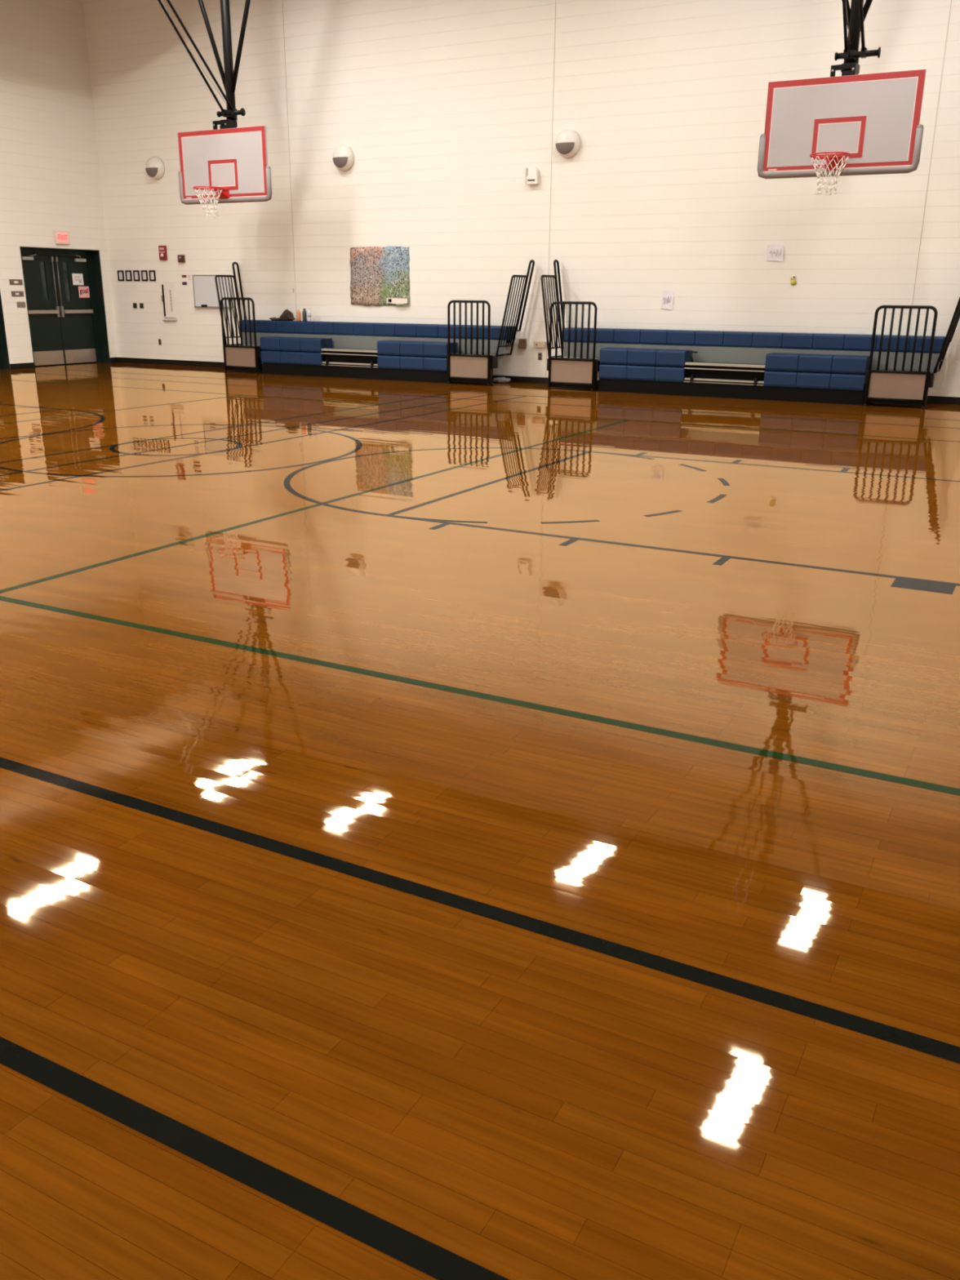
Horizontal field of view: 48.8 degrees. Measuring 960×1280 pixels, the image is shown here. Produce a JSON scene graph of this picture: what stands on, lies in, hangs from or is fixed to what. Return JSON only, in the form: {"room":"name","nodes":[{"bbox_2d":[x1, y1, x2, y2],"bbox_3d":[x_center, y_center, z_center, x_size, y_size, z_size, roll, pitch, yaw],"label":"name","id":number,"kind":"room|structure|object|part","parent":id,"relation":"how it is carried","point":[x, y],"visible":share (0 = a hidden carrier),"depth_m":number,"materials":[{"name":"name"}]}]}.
{"room":"sports hall","nodes":[
{"label":"sports hall","id":0,"kind":"room"},
{"bbox_2d":[0,0,117,364],"bbox_3d":[-12.050,-7.316,13.858,0.300,8.000,17.833,10,20,27],"label":"wall","id":1,"kind":"structure","parent":0,"point":[50,180],"depth_m":20.13,"materials":[{"name":"white paint"}]},
{"bbox_2d":[0,291,10,369],"bbox_3d":[-9.579,-6.003,19.156,0.300,2.230,1.935,10,20,27],"label":"door","id":2,"kind":"structure","parent":1,"relation":"in","point":[4,357],"depth_m":20.13,"materials":[{"name":"green paint"}]},
{"bbox_2d":[8,279,22,284],"bbox_3d":[-8.804,-6.790,20.058,0.010,0.103,0.290,10,20,27],"label":"room sign","id":3,"kind":"object","parent":1,"relation":"attached to","point":[12,282],"visible":1,"depth_m":20.05,"materials":[{"name":"grey metal"}]},
{"bbox_2d":[11,291,23,296],"bbox_3d":[-8.805,-6.590,20.127,0.010,0.095,0.275,10,20,27],"label":"room sign","id":4,"kind":"object","parent":1,"relation":"attached to","point":[13,293],"visible":1,"depth_m":20.12,"materials":[{"name":"grey metal"}]},
{"bbox_2d":[16,302,26,307],"bbox_3d":[-8.782,-6.417,20.233,0.008,0.105,0.190,10,20,27],"label":"room sign","id":5,"kind":"object","parent":1,"relation":"attached to","point":[20,304],"visible":1,"depth_m":20.23,"materials":[{"name":"grey plastic"}]},
{"bbox_2d":[22,254,95,366],"bbox_3d":[-9.127,-6.414,20.256,0.020,2.330,4.630,10,20,27],"label":"trim","id":6,"kind":"structure","parent":1,"relation":"attached to","point":[22,255],"depth_m":21.39,"materials":[{"name":"metal"}]},
{"bbox_2d":[53,230,70,244],"bbox_3d":[-8.215,-7.910,20.770,0.060,0.245,0.330,10,20,27],"label":"exit sign","id":7,"kind":"object","parent":1,"relation":"attached to","point":[60,237],"visible":1,"depth_m":20.73,"materials":[{"name":"plastic"}]},
{"bbox_2d":[9,357,117,368],"bbox_3d":[-11.946,-3.540,15.020,0.008,0.102,17.825,10,20,27],"label":"baseboard","id":8,"kind":"structure","parent":1,"relation":"attached to","point":[28,365],"depth_m":20.52,"materials":[{"name":"black plastic"}]},
{"bbox_2d":[19,246,110,367],"bbox_3d":[-8.396,-6.680,21.242,0.300,2.230,1.940,10,20,27],"label":"door","id":9,"kind":"structure","parent":1,"relation":"in","point":[65,327],"depth_m":21.39,"materials":[{"name":"green paint"}]},
{"bbox_3d":[-8.688,-5.667,21.235,0.004,0.265,0.809,10,20,27],"label":"kick plate","id":10,"kind":"part","parent":9,"relation":"part of","materials":[{"name":"metal"}]},
{"bbox_3d":[-8.485,-7.047,21.108,0.050,1.150,0.050,10,20,27],"label":"vertical rod","id":11,"kind":"part","parent":9,"relation":"part of","materials":[{"name":"silver metal"}]},
{"bbox_3d":[-8.432,-7.077,21.200,0.050,1.150,0.050,10,20,27],"label":"vertical rod","id":12,"kind":"part","parent":9,"relation":"part of","materials":[{"name":"silver metal"}]},
{"bbox_2d":[71,273,83,284],"bbox_3d":[-8.208,-7.364,21.583,0.016,0.220,0.270,10,20,27],"label":"paper sign","id":13,"kind":"object","parent":9,"relation":"attached to","point":[77,278],"visible":1,"depth_m":21.58,"materials":[{"name":"grey paper"}]},
{"bbox_3d":[-8.286,-5.897,21.944,0.004,0.265,0.797,10,20,27],"label":"kick plate","id":14,"kind":"part","parent":9,"relation":"part of","materials":[{"name":"metal"}]},
{"bbox_2d":[78,286,89,297],"bbox_3d":[-8.152,-7.166,21.765,0.004,0.220,0.270,10,20,27],"label":"paper sign","id":15,"kind":"object","parent":9,"relation":"attached to","point":[83,291],"visible":1,"depth_m":21.77,"materials":[{"name":"pink paper"}]},
{"bbox_2d":[0,362,959,1279],"bbox_3d":[-3.090,-1.880,10.542,21.130,0.121,18.433,10,20,27],"label":"floor","id":16,"kind":"structure","parent":0,"point":[456,830],"depth_m":3.03,"materials":[{"name":"brown wood"}]},
{"bbox_2d":[214,259,534,386],"bbox_3d":[-2.068,-5.698,18.801,6.330,1.985,0.913,10,20,27],"label":"bleachers","id":17,"kind":"object","parent":16,"relation":"on","point":[402,352],"visible":1,"depth_m":18.65,"materials":[{"name":"blue plastic"}]},
{"bbox_3d":[-4.753,-6.268,20.111,0.189,1.278,0.556,10,20,27],"label":"rail","id":18,"kind":"part","parent":17,"relation":"part of","materials":[{"name":"black metal"}]},
{"bbox_3d":[-4.606,-6.542,20.350,0.210,1.387,0.170,10,20,27],"label":"tall rail","id":19,"kind":"part","parent":17,"relation":"part of","materials":[{"name":"black metal"}]},
{"bbox_3d":[-4.482,-5.664,19.663,0.804,1.346,0.046,10,20,27],"label":"guard rail","id":20,"kind":"part","parent":17,"relation":"part of","materials":[{"name":"black metal"}]},
{"bbox_3d":[-4.475,-5.305,19.801,0.740,0.347,0.018,10,20,27],"label":"panel","id":21,"kind":"part","parent":17,"relation":"part of","materials":[{"name":"beige laminate"}]},
{"bbox_3d":[-4.446,-5.300,19.877,0.885,0.460,0.185,10,20,27],"label":"panel frame","id":22,"kind":"part","parent":17,"relation":"part of","materials":[{"name":"black metal"}]},
{"bbox_2d":[269,309,295,320],"bbox_3d":[-3.715,-6.097,19.816,0.581,0.212,0.254,10,20,27],"label":"jacket","id":23,"kind":"object","parent":17,"relation":"on","point":[286,315],"visible":0.99,"depth_m":19.71,"materials":[{"name":"brown fabric"}]},
{"bbox_2d":[296,308,301,320],"bbox_3d":[-3.367,-6.037,19.638,0.074,0.215,0.074,10,20,27],"label":"water bottle","id":24,"kind":"object","parent":17,"relation":"on","point":[298,313],"visible":1,"depth_m":19.61,"materials":[{"name":"orange plastic"}]},
{"bbox_2d":[302,308,306,321],"bbox_3d":[-3.248,-6.021,19.576,0.080,0.225,0.080,10,20,27],"label":"water bottle","id":25,"kind":"object","parent":17,"relation":"on","point":[304,313],"visible":1,"depth_m":19.55,"materials":[{"name":"plastic"}]},
{"bbox_2d":[307,307,311,321],"bbox_3d":[-3.151,-6.014,19.524,0.069,0.245,0.069,10,20,27],"label":"water bottle","id":26,"kind":"object","parent":17,"relation":"on","point":[309,319],"visible":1,"depth_m":19.50,"materials":[{"name":"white plastic"}]},
{"bbox_3d":[-2.292,-4.998,18.757,1.205,0.620,0.140,10,20,27],"label":"support frame","id":27,"kind":"part","parent":17,"relation":"part of","materials":[{"name":"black metal"}]},
{"bbox_3d":[-1.965,-5.181,19.217,5.600,0.685,0.400,10,20,27],"label":"frame","id":28,"kind":"part","parent":17,"relation":"part of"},
{"bbox_3d":[-0.180,-4.550,17.610,0.740,0.347,0.018,10,20,27],"label":"panel","id":29,"kind":"part","parent":17,"relation":"part of","materials":[{"name":"beige laminate"}]},
{"bbox_3d":[-0.187,-4.910,17.473,0.804,1.346,0.046,10,20,27],"label":"guard rail","id":30,"kind":"part","parent":17,"relation":"part of","materials":[{"name":"black metal"}]},
{"bbox_3d":[-0.138,-4.543,17.680,0.885,0.460,0.185,10,20,27],"label":"panel frame","id":31,"kind":"part","parent":17,"relation":"part of","materials":[{"name":"black metal"}]},
{"bbox_3d":[0.522,-5.340,17.420,0.311,1.277,0.556,10,20,27],"label":"rail","id":32,"kind":"part","parent":17,"relation":"part of","materials":[{"name":"black metal"}]},
{"bbox_3d":[0.717,-5.606,17.636,0.353,1.388,0.170,10,20,27],"label":"tall rail","id":33,"kind":"part","parent":17,"relation":"part of","materials":[{"name":"black metal"}]},
{"bbox_2d":[493,377,511,382],"bbox_3d":[0.368,-4.460,18.116,0.337,0.094,0.158,10,20,27],"label":"plastic bag","id":34,"kind":"object","parent":16,"relation":"on","point":[500,380],"visible":0.95,"depth_m":18.06,"materials":[{"name":"white plastic"}]},
{"bbox_2d":[541,259,959,408],"bbox_3d":[3.843,-4.659,15.786,6.330,1.985,0.913,10,20,27],"label":"bleachers","id":35,"kind":"object","parent":16,"relation":"on","point":[789,366],"visible":1,"depth_m":15.67,"materials":[{"name":"blue plastic"}]},
{"bbox_3d":[1.170,-5.227,17.090,0.209,1.278,0.556,10,20,27],"label":"rail","id":36,"kind":"part","parent":35,"relation":"part of","materials":[{"name":"black metal"}]},
{"bbox_3d":[1.315,-5.502,17.330,0.234,1.387,0.170,10,20,27],"label":"tall rail","id":37,"kind":"part","parent":35,"relation":"part of","materials":[{"name":"black metal"}]},
{"bbox_3d":[1.457,-4.262,16.775,0.740,0.347,0.018,10,20,27],"label":"panel","id":38,"kind":"part","parent":35,"relation":"part of","materials":[{"name":"beige laminate"}]},
{"bbox_3d":[1.450,-4.622,16.637,0.804,1.346,0.046,10,20,27],"label":"guard rail","id":39,"kind":"part","parent":35,"relation":"part of","materials":[{"name":"black metal"}]},
{"bbox_3d":[1.486,-4.257,16.852,0.885,0.460,0.185,10,20,27],"label":"panel frame","id":40,"kind":"part","parent":35,"relation":"part of","materials":[{"name":"black metal"}]},
{"bbox_3d":[3.640,-3.956,15.731,1.205,0.620,0.140,10,20,27],"label":"support frame","id":41,"kind":"part","parent":35,"relation":"part of","materials":[{"name":"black metal"}]},
{"bbox_3d":[3.966,-4.139,16.191,5.600,0.685,0.400,10,20,27],"label":"frame","id":42,"kind":"part","parent":35,"relation":"part of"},
{"bbox_3d":[5.752,-3.508,14.585,0.740,0.347,0.018,10,20,27],"label":"panel","id":43,"kind":"part","parent":35,"relation":"part of","materials":[{"name":"beige laminate"}]},
{"bbox_3d":[5.794,-3.500,14.654,0.885,0.460,0.185,10,20,27],"label":"panel frame","id":44,"kind":"part","parent":35,"relation":"part of","materials":[{"name":"black metal"}]},
{"bbox_3d":[5.745,-3.867,14.447,0.804,1.346,0.046,10,20,27],"label":"guard rail","id":45,"kind":"part","parent":35,"relation":"part of","materials":[{"name":"black metal"}]},
{"bbox_3d":[6.445,-4.300,14.399,0.290,1.277,0.556,10,20,27],"label":"rail","id":46,"kind":"part","parent":35,"relation":"part of","materials":[{"name":"black metal"}]},
{"bbox_3d":[6.638,-4.566,14.615,0.329,1.388,0.170,10,20,27],"label":"tall rail","id":47,"kind":"part","parent":35,"relation":"part of","materials":[{"name":"black metal"}]},
{"bbox_2d":[82,0,959,397],"bbox_3d":[1.244,-8.200,16.862,21.130,8.000,0.300,10,20,27],"label":"wall","id":48,"kind":"structure","parent":0,"point":[443,108],"depth_m":17.10,"materials":[{"name":"white paint"}]},
{"bbox_2d":[117,270,124,280],"bbox_3d":[-7.407,-7.513,21.801,0.160,0.205,0.020,10,20,27],"label":"framed notice","id":49,"kind":"object","parent":48,"relation":"attached to","point":[120,273],"visible":1,"depth_m":21.80,"materials":[{"name":"black plastic"}]},
{"bbox_2d":[124,270,132,280],"bbox_3d":[-7.214,-7.479,21.702,0.160,0.205,0.020,10,20,27],"label":"framed notice","id":50,"kind":"object","parent":48,"relation":"attached to","point":[128,273],"visible":1,"depth_m":21.70,"materials":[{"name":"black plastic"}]},
{"bbox_2d":[133,302,137,308],"bbox_3d":[-7.132,-6.908,21.845,0.104,0.105,0.014,10,20,27],"label":"switch plate","id":51,"kind":"object","parent":48,"relation":"attached to","point":[135,304],"visible":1,"depth_m":21.84,"materials":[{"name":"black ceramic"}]},
{"bbox_2d":[133,270,140,280],"bbox_3d":[-7.020,-7.445,21.603,0.160,0.205,0.020,10,20,27],"label":"framed notice","id":52,"kind":"object","parent":48,"relation":"attached to","point":[135,273],"visible":1,"depth_m":21.60,"materials":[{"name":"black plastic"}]},
{"bbox_2d":[139,302,143,308],"bbox_3d":[-6.968,-6.879,21.761,0.103,0.105,0.014,10,20,27],"label":"switch plate","id":53,"kind":"object","parent":48,"relation":"attached to","point":[141,304],"visible":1,"depth_m":21.75,"materials":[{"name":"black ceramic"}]},
{"bbox_2d":[141,270,148,280],"bbox_3d":[-6.824,-7.411,21.503,0.160,0.205,0.020,10,20,27],"label":"framed notice","id":54,"kind":"object","parent":48,"relation":"attached to","point":[144,273],"visible":1,"depth_m":21.50,"materials":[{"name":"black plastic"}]},
{"bbox_2d":[148,270,155,280],"bbox_3d":[-6.633,-7.377,21.406,0.160,0.205,0.020,10,20,27],"label":"framed notice","id":55,"kind":"object","parent":48,"relation":"attached to","point":[152,273],"visible":1,"depth_m":21.40,"materials":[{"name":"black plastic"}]},
{"bbox_2d":[145,156,164,179],"bbox_3d":[-6.354,-9.179,20.552,0.410,0.410,0.204,10,20,27],"label":"wall speaker","id":56,"kind":"object","parent":48,"relation":"attached to","point":[154,166],"visible":1,"depth_m":20.49,"materials":[{"name":"white plastic"}]},
{"bbox_2d":[145,167,158,177],"bbox_3d":[-6.388,-9.079,20.521,0.328,0.164,0.064,10,20,27],"label":"speaker grille","id":57,"kind":"object","parent":56,"relation":"attached to","point":[151,171],"depth_m":20.50,"materials":[{"name":"grey metal"}]},
{"bbox_2d":[158,245,167,260],"bbox_3d":[-6.334,-7.725,21.093,0.170,0.270,0.070,10,20,27],"label":"fire alarm","id":58,"kind":"object","parent":48,"relation":"attached to","point":[162,249],"visible":1,"depth_m":21.07,"materials":[{"name":"red plastic"}]},
{"bbox_2d":[160,281,177,320],"bbox_3d":[-6.304,-6.849,21.375,0.370,0.760,0.045,10,20,27],"label":"chart","id":59,"kind":"object","parent":48,"relation":"attached to","point":[168,297],"visible":1,"depth_m":21.38,"materials":[{"name":"paper"}]},
{"bbox_3d":[-6.413,-6.882,21.432,0.027,0.615,0.024,10,20,27],"label":"black rod","id":60,"kind":"part","parent":59,"relation":"part of","materials":[{"name":"metal"}]},
{"bbox_2d":[177,254,185,262],"bbox_3d":[-5.914,-7.542,20.909,0.140,0.140,0.080,10,20,27],"label":"fire alarm strobe","id":61,"kind":"object","parent":48,"relation":"attached to","point":[181,259],"visible":1,"depth_m":20.89,"materials":[{"name":"red plastic"}]},
{"bbox_2d":[187,274,191,284],"bbox_3d":[-5.767,-7.152,20.997,0.080,0.200,0.004,10,20,27],"label":"paper note","id":62,"kind":"object","parent":48,"relation":"attached to","point":[188,275],"visible":1,"depth_m":21.00,"materials":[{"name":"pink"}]},
{"bbox_2d":[192,275,233,307],"bbox_3d":[-5.263,-6.852,20.775,0.990,0.615,0.060,10,20,27],"label":"whiteboard","id":63,"kind":"object","parent":48,"relation":"attached to","point":[205,292],"visible":0.63,"depth_m":20.83,"materials":[{"name":"white plastic"}]},
{"bbox_2d":[282,2,297,320],"bbox_3d":[-3.450,-9.021,19.083,0.010,7.900,0.013,10,20,27],"label":"trim","id":64,"kind":"structure","parent":48,"relation":"attached to","point":[282,2],"depth_m":19.16,"materials":[{"name":"beige paint"}]},
{"bbox_2d":[332,145,354,170],"bbox_3d":[-2.429,-8.471,18.556,0.410,0.410,0.204,10,20,27],"label":"wall speaker","id":65,"kind":"object","parent":48,"relation":"attached to","point":[343,157],"visible":1,"depth_m":18.49,"materials":[{"name":"white plastic"}]},
{"bbox_2d":[332,156,347,167],"bbox_3d":[-2.463,-8.370,18.525,0.328,0.164,0.064,10,20,27],"label":"speaker grille","id":66,"kind":"object","parent":65,"relation":"attached to","point":[339,162],"depth_m":18.51,"materials":[{"name":"grey metal"}]},
{"bbox_2d":[350,246,409,306],"bbox_3d":[-1.816,-6.507,18.926,1.279,1.015,0.053,10,20,27],"label":"poster","id":67,"kind":"object","parent":48,"relation":"attached to","point":[380,276],"visible":1,"depth_m":18.93,"materials":[{"name":"multicoloured paper"}]},
{"bbox_2d":[518,338,526,349],"bbox_3d":[0.725,-5.034,17.970,0.120,0.165,0.060,10,20,27],"label":"junction box","id":68,"kind":"object","parent":48,"relation":"attached to","point":[522,342],"visible":1,"depth_m":17.95,"materials":[{"name":"metal"}]},
{"bbox_2d":[525,166,539,184],"bbox_3d":[0.835,-7.508,17.084,0.235,0.260,0.094,10,20,27],"label":"fire alarm strobe","id":69,"kind":"object","parent":48,"relation":"attached to","point":[533,178],"visible":1,"depth_m":17.05,"materials":[{"name":"white plastic"}]},
{"bbox_2d":[117,357,959,404],"bbox_3d":[1.230,-4.392,17.923,20.330,0.102,0.008,10,20,27],"label":"baseboard","id":70,"kind":"structure","parent":48,"relation":"attached to","point":[931,399],"depth_m":21.18,"materials":[{"name":"black plastic"}]},
{"bbox_2d":[533,341,546,347],"bbox_3d":[1.007,-4.983,17.829,0.220,0.100,0.056,10,20,27],"label":"sensor box","id":71,"kind":"object","parent":48,"relation":"attached to","point":[535,344],"visible":1,"depth_m":17.81,"materials":[{"name":"beige plastic"}]},
{"bbox_2d":[537,352,542,359],"bbox_3d":[1.016,-4.803,17.907,0.070,0.120,0.014,10,20,27],"label":"wall outlet","id":72,"kind":"object","parent":48,"relation":"attached to","point":[540,354],"visible":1,"depth_m":17.90,"materials":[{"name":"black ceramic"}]},
{"bbox_2d":[545,0,555,377],"bbox_3d":[1.153,-8.212,16.735,0.010,7.900,0.013,10,20,27],"label":"trim","id":73,"kind":"structure","parent":48,"relation":"attached to","point":[555,1],"depth_m":16.92,"materials":[{"name":"beige paint"}]},
{"bbox_2d":[555,128,580,157],"bbox_3d":[1.356,-7.815,16.623,0.410,0.410,0.204,10,20,27],"label":"wall speaker","id":74,"kind":"object","parent":48,"relation":"attached to","point":[567,142],"visible":1,"depth_m":16.56,"materials":[{"name":"white plastic"}]},
{"bbox_2d":[555,142,574,154],"bbox_3d":[1.322,-7.715,16.591,0.328,0.164,0.064,10,20,27],"label":"speaker grille","id":75,"kind":"object","parent":74,"relation":"attached to","point":[562,148],"depth_m":16.58,"materials":[{"name":"grey metal"}]},
{"bbox_2d":[661,289,674,310],"bbox_3d":[2.949,-5.347,16.626,0.205,0.301,0.019,10,20,27],"label":"paper note","id":76,"kind":"object","parent":48,"relation":"attached to","point":[668,295],"visible":1,"depth_m":16.63,"materials":[{"name":"grey paper"}]},
{"bbox_2d":[766,244,784,262],"bbox_3d":[4.382,-5.739,15.686,0.260,0.246,0.019,10,20,27],"label":"paper note","id":77,"kind":"object","parent":48,"relation":"attached to","point":[775,252],"visible":1,"depth_m":15.68,"materials":[{"name":"grey paper"}]},
{"bbox_2d":[790,275,796,285],"bbox_3d":[4.648,-5.333,15.674,0.095,0.148,0.016,10,20,27],"label":"cutout","id":78,"kind":"object","parent":48,"relation":"attached to","point":[793,282],"visible":1,"depth_m":15.67,"materials":[{"name":"yellow paper"}]},
{"bbox_2d":[908,0,951,333],"bbox_3d":[6.165,-7.331,14.178,0.010,7.900,0.013,10,20,27],"label":"trim","id":79,"kind":"structure","parent":48,"relation":"attached to","point":[951,0],"depth_m":14.40,"materials":[{"name":"beige paint"}]},
{"bbox_3d":[-3.030,-9.630,7.991,21.130,0.200,18.433,10,20,27],"label":"ceiling","id":80,"kind":"structure","parent":0,"visible":0},
{"bbox_3d":[0.366,-11.157,13.911,20.341,0.550,0.140,10,20,27],"label":"ceiling beam","id":81,"kind":"structure","parent":80,"relation":"attached to","visible":0},
{"bbox_2d":[157,0,271,217],"bbox_3d":[-4.818,-8.943,15.637,2.147,4.911,3.414,10,20,27],"label":"basketball hoop","id":82,"kind":"object","parent":81,"relation":"hanging from","point":[228,163],"visible":1,"depth_m":17.10,"materials":[{"name":"red paint"}]},
{"bbox_3d":[-4.155,-8.070,17.315,0.290,0.800,0.272,10,20,27],"label":"mounting frame","id":83,"kind":"part","parent":82,"relation":"part of","materials":[{"name":"black metal"}]},
{"bbox_2d":[757,0,926,195],"bbox_3d":[3.763,-7.463,11.251,2.147,4.911,3.414,10,20,27],"label":"basketball hoop","id":84,"kind":"object","parent":81,"relation":"hanging from","point":[851,123],"visible":1,"depth_m":12.79,"materials":[{"name":"red paint"}]},
{"bbox_3d":[4.426,-6.591,12.929,0.290,0.800,0.272,10,20,27],"label":"mounting frame","id":85,"kind":"part","parent":84,"relation":"part of","materials":[{"name":"black metal"}]}
]}

